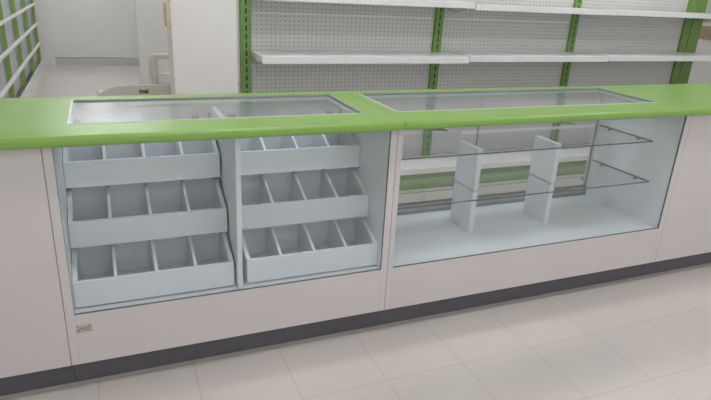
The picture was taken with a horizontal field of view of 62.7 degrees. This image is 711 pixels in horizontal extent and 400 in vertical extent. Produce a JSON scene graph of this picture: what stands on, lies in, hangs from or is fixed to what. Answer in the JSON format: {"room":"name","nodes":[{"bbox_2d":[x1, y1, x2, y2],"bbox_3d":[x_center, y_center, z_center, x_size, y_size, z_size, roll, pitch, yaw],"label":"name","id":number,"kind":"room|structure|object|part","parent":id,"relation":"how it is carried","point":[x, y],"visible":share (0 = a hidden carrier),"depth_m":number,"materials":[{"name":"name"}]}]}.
{"room":"pharmacy","nodes":[
{"label":"pharmacy","id":0,"kind":"room"},
{"bbox_2d":[48,0,137,56],"bbox_3d":[-1.344,-3.592,9.425,7.350,2.750,0.100,-6,22,-22],"label":"wall","id":1,"kind":"structure","parent":0,"point":[80,28],"depth_m":8.65,"materials":[{"name":"paint"}]},
{"bbox_2d":[29,0,55,65],"bbox_3d":[-4.481,-3.260,8.076,0.290,2.750,0.040,-6,22,-22],"label":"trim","id":2,"kind":"structure","parent":1,"relation":"attached to","point":[42,13],"depth_m":8.39,"materials":[{"name":"paint"}]},
{"bbox_2d":[55,57,125,64],"bbox_3d":[-3.976,-2.087,8.779,0.960,0.115,0.022,-6,22,-22],"label":"baseboard","id":3,"kind":"structure","parent":1,"relation":"attached to","point":[59,60],"depth_m":8.77,"materials":[{"name":"tile"}]},
{"bbox_2d":[125,57,138,65],"bbox_3d":[-3.380,-2.139,9.008,0.320,0.115,0.050,-6,22,-22],"label":"trim","id":4,"kind":"structure","parent":1,"relation":"attached to","point":[130,61],"depth_m":8.96,"materials":[{"name":"plastic"}]},
{"bbox_2d":[134,0,239,84],"bbox_3d":[-1.773,-2.858,7.399,1.995,2.750,0.150,-6,22,-22],"label":"wall partition","id":5,"kind":"structure","parent":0,"point":[152,37],"depth_m":7.31,"materials":[{"name":"paint"}]},
{"bbox_2d":[165,0,237,94],"bbox_3d":[-0.886,-1.281,3.313,0.366,2.750,0.240,-6,22,-22],"label":"pillar","id":6,"kind":"structure","parent":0,"point":[202,36],"depth_m":3.35,"materials":[{"name":"paint"}]},
{"bbox_2d":[163,1,171,26],"bbox_3d":[-1.046,-1.031,3.237,0.032,0.130,0.100,-6,22,-22],"label":"switch box","id":7,"kind":"object","parent":6,"relation":"attached to","point":[166,7],"visible":1,"depth_m":3.20,"materials":[{"name":"beige plastic"}]},
{"bbox_2d":[0,65,710,399],"bbox_3d":[0.977,-0.140,4.553,7.350,0.060,12.600,-6,22,-22],"label":"floor","id":8,"kind":"structure","parent":0,"point":[645,337],"depth_m":2.35,"materials":[{"name":"tile"}]},
{"bbox_2d":[0,0,43,97],"bbox_3d":[-3.525,-1.776,5.965,0.100,1.550,5.130,-6,22,-22],"label":"shelving unit","id":9,"kind":"object","parent":8,"relation":"on","point":[18,56],"visible":0.95,"depth_m":6.37,"materials":[{"name":"white metal"}]},
{"bbox_3d":[-3.089,-1.515,5.045,0.034,0.020,0.996,-6,22,-22],"label":"shelf","id":10,"kind":"part","parent":9,"relation":"part of","materials":[{"name":"white metal"}]},
{"bbox_3d":[-3.163,-1.434,5.045,0.015,1.410,0.960,-6,22,-22],"label":"panel","id":11,"kind":"part","parent":9,"relation":"part of","materials":[{"name":"white metal"}]},
{"bbox_3d":[-3.103,-1.269,5.137,0.034,0.020,0.996,-6,22,-22],"label":"shelf","id":12,"kind":"part","parent":9,"relation":"part of","materials":[{"name":"white metal"}]},
{"bbox_3d":[-3.117,-1.019,5.231,0.034,0.020,0.996,-6,22,-22],"label":"shelf","id":13,"kind":"part","parent":9,"relation":"part of","materials":[{"name":"white metal"}]},
{"bbox_3d":[-3.546,-1.776,5.903,0.015,1.410,0.960,-6,22,-22],"label":"panel","id":14,"kind":"part","parent":9,"relation":"part of","materials":[{"name":"white metal"}]},
{"bbox_3d":[-3.472,-1.857,5.903,0.034,0.020,0.996,-6,22,-22],"label":"shelf","id":15,"kind":"part","parent":9,"relation":"part of","materials":[{"name":"white metal"}]},
{"bbox_3d":[-3.486,-1.611,5.995,0.034,0.020,0.996,-6,22,-22],"label":"shelf","id":16,"kind":"part","parent":9,"relation":"part of","materials":[{"name":"white metal"}]},
{"bbox_3d":[-3.500,-1.361,6.089,0.034,0.020,0.996,-6,22,-22],"label":"shelf","id":17,"kind":"part","parent":9,"relation":"part of","materials":[{"name":"white metal"}]},
{"bbox_3d":[-3.942,-2.130,6.791,0.015,1.410,1.030,-6,22,-22],"label":"panel","id":18,"kind":"part","parent":9,"relation":"part of","materials":[{"name":"white metal"}]},
{"bbox_3d":[-3.869,-2.211,6.792,0.034,0.020,1.066,-6,22,-22],"label":"shelf","id":19,"kind":"part","parent":9,"relation":"part of","materials":[{"name":"white metal"}]},
{"bbox_3d":[-3.522,-1.080,6.191,0.020,0.090,1.000,-6,22,-22],"label":"shelf","id":20,"kind":"part","parent":9,"relation":"part of","materials":[{"name":"white metal"}]},
{"bbox_3d":[-3.882,-1.965,6.883,0.034,0.020,1.066,-6,22,-22],"label":"shelf","id":21,"kind":"part","parent":9,"relation":"part of","materials":[{"name":"white metal"}]},
{"bbox_3d":[-4.342,-2.487,7.688,0.015,1.410,0.980,-6,22,-22],"label":"panel","id":22,"kind":"part","parent":9,"relation":"part of","materials":[{"name":"white metal"}]},
{"bbox_3d":[-3.896,-1.716,6.977,0.034,0.020,1.066,-6,22,-22],"label":"shelf","id":23,"kind":"part","parent":9,"relation":"part of","materials":[{"name":"white metal"}]},
{"bbox_3d":[-3.918,-1.434,7.079,0.020,0.090,1.070,-6,22,-22],"label":"shelf","id":24,"kind":"part","parent":9,"relation":"part of","materials":[{"name":"white metal"}]},
{"bbox_3d":[-4.286,-2.326,7.789,0.034,0.020,1.036,-6,22,-22],"label":"shelf","id":25,"kind":"part","parent":9,"relation":"part of","materials":[{"name":"white metal"}]},
{"bbox_3d":[-4.300,-2.076,7.882,0.034,0.020,1.036,-6,22,-22],"label":"shelf","id":26,"kind":"part","parent":9,"relation":"part of","materials":[{"name":"white metal"}]},
{"bbox_3d":[-4.319,-1.792,7.976,0.020,0.090,1.020,-6,22,-22],"label":"shelf","id":27,"kind":"part","parent":9,"relation":"part of","materials":[{"name":"white metal"}]},
{"bbox_2d":[0,149,75,395],"bbox_3d":[-1.398,0.192,1.965,0.743,0.886,0.550,-6,22,-22],"label":"base cabinet","id":28,"kind":"object","parent":8,"relation":"on","point":[34,343],"visible":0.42,"depth_m":1.84,"materials":[{"name":"white laminate"}]},
{"bbox_3d":[-1.421,0.552,2.108,0.743,0.110,0.452,-6,22,-22],"label":"kick plate","id":29,"kind":"part","parent":28,"relation":"part of","materials":[{"name":"grey plastic"}]},
{"bbox_2d":[98,84,170,95],"bbox_3d":[-1.457,-0.486,4.023,0.559,0.716,0.575,-6,22,-22],"label":"plastic chair","id":30,"kind":"object","parent":8,"relation":"on","point":[142,89],"visible":0.14,"depth_m":3.65,"materials":[{"name":"white plastic"}]},
{"bbox_3d":[-1.332,-0.683,3.669,0.056,0.026,0.003,-6,22,-22],"label":"name plate","id":31,"kind":"part","parent":30,"relation":"part of","materials":[{"name":"brown"}]},
{"bbox_2d":[149,53,169,83],"bbox_3d":[-1.790,-1.318,6.198,0.575,0.716,0.559,7,21,11],"label":"plastic chair","id":32,"kind":"object","parent":8,"relation":"on","point":[153,68],"visible":0.13,"depth_m":5.96,"materials":[{"name":"white plastic"}]},
{"bbox_3d":[-2.089,-1.124,6.090,0.075,0.393,0.066,7,21,11],"label":"leg","id":33,"kind":"part","parent":32,"relation":"part of","materials":[{"name":"beige plastic"}]},
{"bbox_3d":[-1.838,-1.343,6.200,0.450,0.032,0.450,7,21,11],"label":"seat","id":34,"kind":"part","parent":32,"relation":"part of","materials":[{"name":"beige plastic"}]},
{"bbox_2d":[41,102,397,381],"bbox_3d":[-0.511,0.106,2.325,1.176,0.886,0.552,-6,22,-22],"label":"display cabinet","id":35,"kind":"object","parent":8,"relation":"on","point":[108,339],"visible":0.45,"depth_m":2.19,"materials":[{"name":"white laminate"}]},
{"bbox_3d":[-1.038,0.106,2.091,0.027,0.776,0.550,-6,22,-22],"label":"panel","id":36,"kind":"part","parent":35,"relation":"part of","materials":[{"name":"white laminate"}]},
{"bbox_2d":[77,324,90,331],"bbox_3d":[-0.911,0.430,1.955,0.044,0.023,0.001,-6,22,-22],"label":"print","id":37,"kind":"object","parent":35,"relation":"attached to","point":[80,327],"depth_m":1.95},
{"bbox_3d":[-0.870,-0.099,2.392,0.546,0.583,0.018,-6,22,-22],"label":"panel","id":38,"kind":"part","parent":35,"relation":"part of","materials":[{"name":"white glass"}]},
{"bbox_2d":[63,140,219,187],"bbox_3d":[-0.805,-0.175,2.210,0.535,0.156,0.225,-6,22,-22],"label":"bin","id":39,"kind":"object","parent":35,"relation":"in","point":[103,165],"visible":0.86,"depth_m":2.16,"materials":[{"name":"plastic"}]},
{"bbox_3d":[-1.048,-0.154,2.119,0.015,0.156,0.210,-6,22,-22],"label":"panel","id":40,"kind":"part","parent":39,"relation":"part of","materials":[{"name":"plastic"}]},
{"bbox_3d":[-0.845,-0.218,2.298,0.505,0.141,0.015,-6,22,-22],"label":"panel","id":41,"kind":"part","parent":39,"relation":"part of","materials":[{"name":"plastic"}]},
{"bbox_3d":[-0.569,-0.201,2.314,0.015,0.156,0.210,-6,22,-22],"label":"panel","id":42,"kind":"part","parent":39,"relation":"part of","materials":[{"name":"plastic"}]},
{"bbox_2d":[67,177,226,248],"bbox_3d":[-0.770,0.032,2.173,0.535,0.156,0.225,-6,22,-22],"label":"bin","id":43,"kind":"object","parent":35,"relation":"in","point":[122,213],"visible":0.92,"depth_m":2.17,"materials":[{"name":"plastic"}]},
{"bbox_3d":[-1.013,0.053,2.081,0.015,0.156,0.210,-6,22,-22],"label":"panel","id":44,"kind":"part","parent":43,"relation":"part of","materials":[{"name":"plastic"}]},
{"bbox_3d":[-0.810,-0.011,2.260,0.505,0.141,0.015,-6,22,-22],"label":"panel","id":45,"kind":"part","parent":43,"relation":"part of","materials":[{"name":"plastic"}]},
{"bbox_3d":[-0.731,0.097,2.093,0.535,0.094,0.015,-6,22,-22],"label":"panel","id":46,"kind":"part","parent":43,"relation":"part of","materials":[{"name":"plastic"}]},
{"bbox_3d":[-0.533,0.006,2.277,0.015,0.156,0.210,-6,22,-22],"label":"panel","id":47,"kind":"part","parent":43,"relation":"part of","materials":[{"name":"plastic"}]},
{"bbox_2d":[72,232,234,307],"bbox_3d":[-0.734,0.228,2.131,0.535,0.156,0.225,-6,22,-22],"label":"bin","id":48,"kind":"object","parent":35,"relation":"on","point":[111,273],"visible":0.9,"depth_m":2.13,"materials":[{"name":"plastic"}]},
{"bbox_3d":[-0.976,0.249,2.039,0.015,0.156,0.210,-6,22,-22],"label":"panel","id":49,"kind":"part","parent":48,"relation":"part of","materials":[{"name":"plastic"}]},
{"bbox_3d":[-0.773,0.185,2.218,0.505,0.141,0.015,-6,22,-22],"label":"panel","id":50,"kind":"part","parent":48,"relation":"part of","materials":[{"name":"plastic"}]},
{"bbox_3d":[-0.740,0.292,2.162,0.505,0.015,0.210,-6,22,-22],"label":"panel","id":51,"kind":"part","parent":48,"relation":"part of","materials":[{"name":"plastic"}]},
{"bbox_3d":[-0.695,0.293,2.051,0.535,0.094,0.015,-6,22,-22],"label":"panel","id":52,"kind":"part","parent":48,"relation":"part of","materials":[{"name":"plastic"}]},
{"bbox_3d":[-0.497,0.203,2.235,0.015,0.156,0.210,-6,22,-22],"label":"panel","id":53,"kind":"part","parent":48,"relation":"part of","materials":[{"name":"plastic"}]},
{"bbox_2d":[0,91,404,150],"bbox_3d":[-0.827,-0.286,2.009,1.926,0.036,0.620,-6,22,-22],"label":"countertop","id":54,"kind":"structure","parent":35,"relation":"on","point":[35,122],"depth_m":1.96,"materials":[{"name":"green melamine"},{"name":"glass"}]},
{"bbox_3d":[-0.535,0.466,2.470,1.176,0.110,0.452,-6,22,-22],"label":"kick plate","id":55,"kind":"part","parent":35,"relation":"part of","materials":[{"name":"grey plastic"}]},
{"bbox_3d":[-0.522,0.244,2.387,1.121,0.018,0.532,-6,22,-22],"label":"panel","id":56,"kind":"part","parent":35,"relation":"part of","materials":[{"name":"white plastic"}]},
{"bbox_3d":[-0.422,0.419,2.181,1.121,0.191,0.018,-6,22,-22],"label":"panel","id":57,"kind":"part","parent":35,"relation":"part of","materials":[{"name":"white laminate"}]},
{"bbox_3d":[-0.344,-0.150,2.606,0.557,0.583,0.018,-6,22,-22],"label":"panel","id":58,"kind":"part","parent":35,"relation":"part of","materials":[{"name":"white glass"}]},
{"bbox_2d":[240,133,359,174],"bbox_3d":[-0.269,-0.228,2.429,0.532,0.156,0.225,-6,22,-22],"label":"bin","id":59,"kind":"object","parent":35,"relation":"in","point":[262,155],"visible":0.57,"depth_m":2.38,"materials":[{"name":"plastic"}]},
{"bbox_3d":[-0.309,-0.270,2.516,0.502,0.141,0.015,-6,22,-22],"label":"panel","id":60,"kind":"part","parent":59,"relation":"part of","materials":[{"name":"plastic"}]},
{"bbox_3d":[-0.034,-0.253,2.533,0.015,0.156,0.210,-6,22,-22],"label":"panel","id":61,"kind":"part","parent":59,"relation":"part of","materials":[{"name":"plastic"}]},
{"bbox_2d":[241,167,368,229],"bbox_3d":[-0.234,-0.020,2.391,0.532,0.156,0.225,-6,22,-22],"label":"bin","id":62,"kind":"object","parent":35,"relation":"in","point":[297,197],"visible":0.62,"depth_m":2.39,"materials":[{"name":"plastic"}]},
{"bbox_3d":[-0.273,-0.063,2.479,0.502,0.141,0.015,-6,22,-22],"label":"panel","id":63,"kind":"part","parent":62,"relation":"part of","materials":[{"name":"plastic"}]},
{"bbox_3d":[-0.195,0.045,2.312,0.532,0.094,0.015,-6,22,-22],"label":"panel","id":64,"kind":"part","parent":62,"relation":"part of","materials":[{"name":"plastic"}]},
{"bbox_3d":[0.002,-0.046,2.495,0.015,0.156,0.210,-6,22,-22],"label":"panel","id":65,"kind":"part","parent":62,"relation":"part of","materials":[{"name":"plastic"}]},
{"bbox_2d":[242,217,377,282],"bbox_3d":[-0.197,0.176,2.349,0.532,0.156,0.225,-6,22,-22],"label":"bin","id":66,"kind":"object","parent":35,"relation":"on","point":[275,252],"visible":0.79,"depth_m":2.34,"materials":[{"name":"plastic"}]},
{"bbox_3d":[-0.439,0.197,2.259,0.015,0.156,0.210,-6,22,-22],"label":"panel","id":67,"kind":"part","parent":66,"relation":"part of","materials":[{"name":"plastic"}]},
{"bbox_3d":[-0.237,0.133,2.437,0.502,0.141,0.015,-6,22,-22],"label":"panel","id":68,"kind":"part","parent":66,"relation":"part of","materials":[{"name":"plastic"}]},
{"bbox_3d":[-0.204,0.240,2.380,0.502,0.015,0.210,-6,22,-22],"label":"panel","id":69,"kind":"part","parent":66,"relation":"part of","materials":[{"name":"plastic"}]},
{"bbox_3d":[-0.159,0.241,2.270,0.532,0.094,0.015,-6,22,-22],"label":"panel","id":70,"kind":"part","parent":66,"relation":"part of","materials":[{"name":"plastic"}]},
{"bbox_3d":[0.038,0.150,2.453,0.015,0.156,0.210,-6,22,-22],"label":"panel","id":71,"kind":"part","parent":66,"relation":"part of","materials":[{"name":"plastic"}]},
{"bbox_3d":[0.021,0.003,2.523,0.027,0.776,0.550,-6,22,-22],"label":"panel","id":72,"kind":"part","parent":35,"relation":"part of","materials":[{"name":"white laminate"}]},
{"bbox_2d":[239,0,710,193],"bbox_3d":[1.117,-1.037,4.386,3.976,1.750,0.620,-6,22,-22],"label":"shelving unit","id":73,"kind":"object","parent":8,"relation":"on","point":[285,45],"visible":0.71,"depth_m":4.24,"materials":[{"name":"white metal"}]},
{"bbox_3d":[-0.064,-0.944,3.896,1.284,0.556,0.016,-6,22,-22],"label":"panel","id":74,"kind":"part","parent":73,"relation":"part of","materials":[{"name":"white metal"}]},
{"bbox_3d":[-0.035,-1.463,3.702,1.284,0.554,0.016,-6,22,-22],"label":"panel","id":75,"kind":"part","parent":73,"relation":"part of","materials":[{"name":"white metal"}]},
{"bbox_3d":[0.057,-0.921,3.766,1.412,0.042,0.288,-6,22,-22],"label":"shelf","id":76,"kind":"part","parent":73,"relation":"part of","materials":[{"name":"white metal"}]},
{"bbox_3d":[0.075,-1.248,3.644,1.412,0.041,0.288,-6,22,-22],"label":"shelf","id":77,"kind":"part","parent":73,"relation":"part of","materials":[{"name":"white metal"}]},
{"bbox_3d":[-0.090,-0.468,4.074,1.284,0.460,0.016,-6,22,-22],"label":"panel","id":78,"kind":"part","parent":73,"relation":"part of","materials":[{"name":"white metal"}]},
{"bbox_3d":[0.051,-0.088,3.980,1.412,0.150,0.020,-6,22,-22],"label":"kick plate","id":79,"kind":"part","parent":73,"relation":"part of","materials":[{"name":"green metal"}]},
{"bbox_3d":[0.018,-0.211,4.032,1.412,0.040,0.288,-6,22,-22],"label":"shelf","id":80,"kind":"part","parent":73,"relation":"part of","materials":[{"name":"white metal"}]},
{"bbox_3d":[1.086,-0.583,4.553,1.134,0.460,0.016,-6,22,-22],"label":"panel","id":81,"kind":"part","parent":73,"relation":"part of","materials":[{"name":"white metal"}]},
{"bbox_3d":[1.112,-1.058,4.375,1.134,0.556,0.016,-6,22,-22],"label":"panel","id":82,"kind":"part","parent":73,"relation":"part of","materials":[{"name":"white metal"}]},
{"bbox_3d":[1.141,-1.577,4.181,1.134,0.554,0.016,-6,22,-22],"label":"panel","id":83,"kind":"part","parent":73,"relation":"part of","materials":[{"name":"white metal"}]},
{"bbox_3d":[1.235,-0.330,4.527,1.215,0.040,0.288,-6,22,-22],"label":"shelf","id":84,"kind":"part","parent":73,"relation":"part of","materials":[{"name":"white metal"}]},
{"bbox_3d":[1.268,-0.207,4.476,1.215,0.150,0.020,-6,22,-22],"label":"kick plate","id":85,"kind":"part","parent":73,"relation":"part of","materials":[{"name":"green metal"}]},
{"bbox_3d":[1.275,-1.048,4.259,1.215,0.039,0.288,-6,22,-22],"label":"shelf","id":86,"kind":"part","parent":73,"relation":"part of","materials":[{"name":"white metal"}]},
{"bbox_3d":[1.292,-1.356,4.144,1.215,0.036,0.288,-6,22,-22],"label":"shelf","id":87,"kind":"part","parent":73,"relation":"part of","materials":[{"name":"white metal"}]},
{"bbox_3d":[2.390,-0.442,4.998,1.276,0.040,0.288,-6,22,-22],"label":"shelf","id":88,"kind":"part","parent":73,"relation":"part of","materials":[{"name":"white metal"}]},
{"bbox_3d":[2.199,-0.691,5.007,1.147,0.460,0.016,-6,22,-22],"label":"panel","id":89,"kind":"part","parent":73,"relation":"part of","materials":[{"name":"white metal"}]},
{"bbox_3d":[2.423,-0.319,4.946,1.276,0.150,0.020,-6,22,-22],"label":"kick plate","id":90,"kind":"part","parent":73,"relation":"part of","materials":[{"name":"green metal"}]},
{"bbox_3d":[2.225,-1.166,4.829,1.147,0.556,0.016,-6,22,-22],"label":"panel","id":91,"kind":"part","parent":73,"relation":"part of","materials":[{"name":"white metal"}]},
{"bbox_3d":[2.253,-1.685,4.635,1.147,0.554,0.016,-6,22,-22],"label":"panel","id":92,"kind":"part","parent":73,"relation":"part of","materials":[{"name":"white metal"}]},
{"bbox_3d":[2.429,-1.163,4.728,1.276,0.038,0.288,-6,22,-22],"label":"shelf","id":93,"kind":"part","parent":73,"relation":"part of","materials":[{"name":"white metal"}]},
{"bbox_3d":[2.446,-1.471,4.613,1.276,0.036,0.288,-6,22,-22],"label":"shelf","id":94,"kind":"part","parent":73,"relation":"part of","materials":[{"name":"white metal"}]},
{"bbox_2d":[377,95,691,324],"bbox_3d":[0.743,-0.017,2.837,1.542,0.886,0.550,-6,22,-22],"label":"display cabinet","id":95,"kind":"object","parent":8,"relation":"on","point":[467,249],"visible":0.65,"depth_m":2.83,"materials":[{"name":"white laminate"}]},
{"bbox_3d":[0.045,0.000,2.533,0.023,0.776,0.550,-6,22,-22],"label":"panel","id":96,"kind":"part","parent":95,"relation":"part of","materials":[{"name":"white laminate"}]},
{"bbox_3d":[0.720,0.344,2.981,1.542,0.110,0.452,-6,22,-22],"label":"kick plate","id":97,"kind":"part","parent":95,"relation":"part of","materials":[{"name":"grey plastic"}]},
{"bbox_3d":[0.829,0.297,2.691,1.489,0.191,0.018,-6,22,-22],"label":"panel","id":98,"kind":"part","parent":95,"relation":"part of","materials":[{"name":"white laminate"}]},
{"bbox_3d":[0.728,0.122,2.896,1.489,0.018,0.532,-6,22,-22],"label":"panel","id":99,"kind":"part","parent":95,"relation":"part of","materials":[{"name":"white plastic"}]},
{"bbox_2d":[345,83,710,129],"bbox_3d":[1.869,-0.548,3.108,3.918,0.036,0.620,-6,22,-22],"label":"countertop","id":100,"kind":"structure","parent":95,"relation":"on","point":[658,100],"depth_m":2.62,"materials":[{"name":"green laminate"}]},
{"bbox_3d":[1.443,-0.136,3.102,0.031,0.776,0.550,-6,22,-22],"label":"panel","id":101,"kind":"part","parent":95,"relation":"part of","materials":[{"name":"white laminate"}]},
{"bbox_2d":[617,94,710,275],"bbox_3d":[2.527,-0.190,3.564,2.323,0.886,0.550,-6,22,-22],"label":"base cabinet","id":102,"kind":"object","parent":8,"relation":"on","point":[685,241],"visible":0.42,"depth_m":2.97,"materials":[{"name":"white laminate"}]},
{"bbox_3d":[2.504,0.170,3.708,2.323,0.110,0.452,-6,22,-22],"label":"kick plate","id":103,"kind":"part","parent":102,"relation":"part of","materials":[{"name":"grey plastic"}]},
{"bbox_3d":[2.632,-0.150,3.317,2.323,0.776,0.018,-6,22,-22],"label":"panel","id":104,"kind":"part","parent":102,"relation":"part of","materials":[{"name":"white laminate"}]},
{"bbox_2d":[688,0,710,83],"bbox_3d":[4.412,-1.762,5.381,0.100,2.750,12.500,-6,22,-22],"label":"wall","id":105,"kind":"structure","parent":0,"point":[700,72],"depth_m":6.55,"materials":[{"name":"paint"}]},
{"bbox_2d":[699,26,710,39],"bbox_3d":[3.904,-1.849,6.454,0.016,0.140,0.270,-6,22,-22],"label":"wall plate","id":106,"kind":"object","parent":105,"relation":"attached to","point":[705,33],"visible":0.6,"depth_m":6.47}
]}

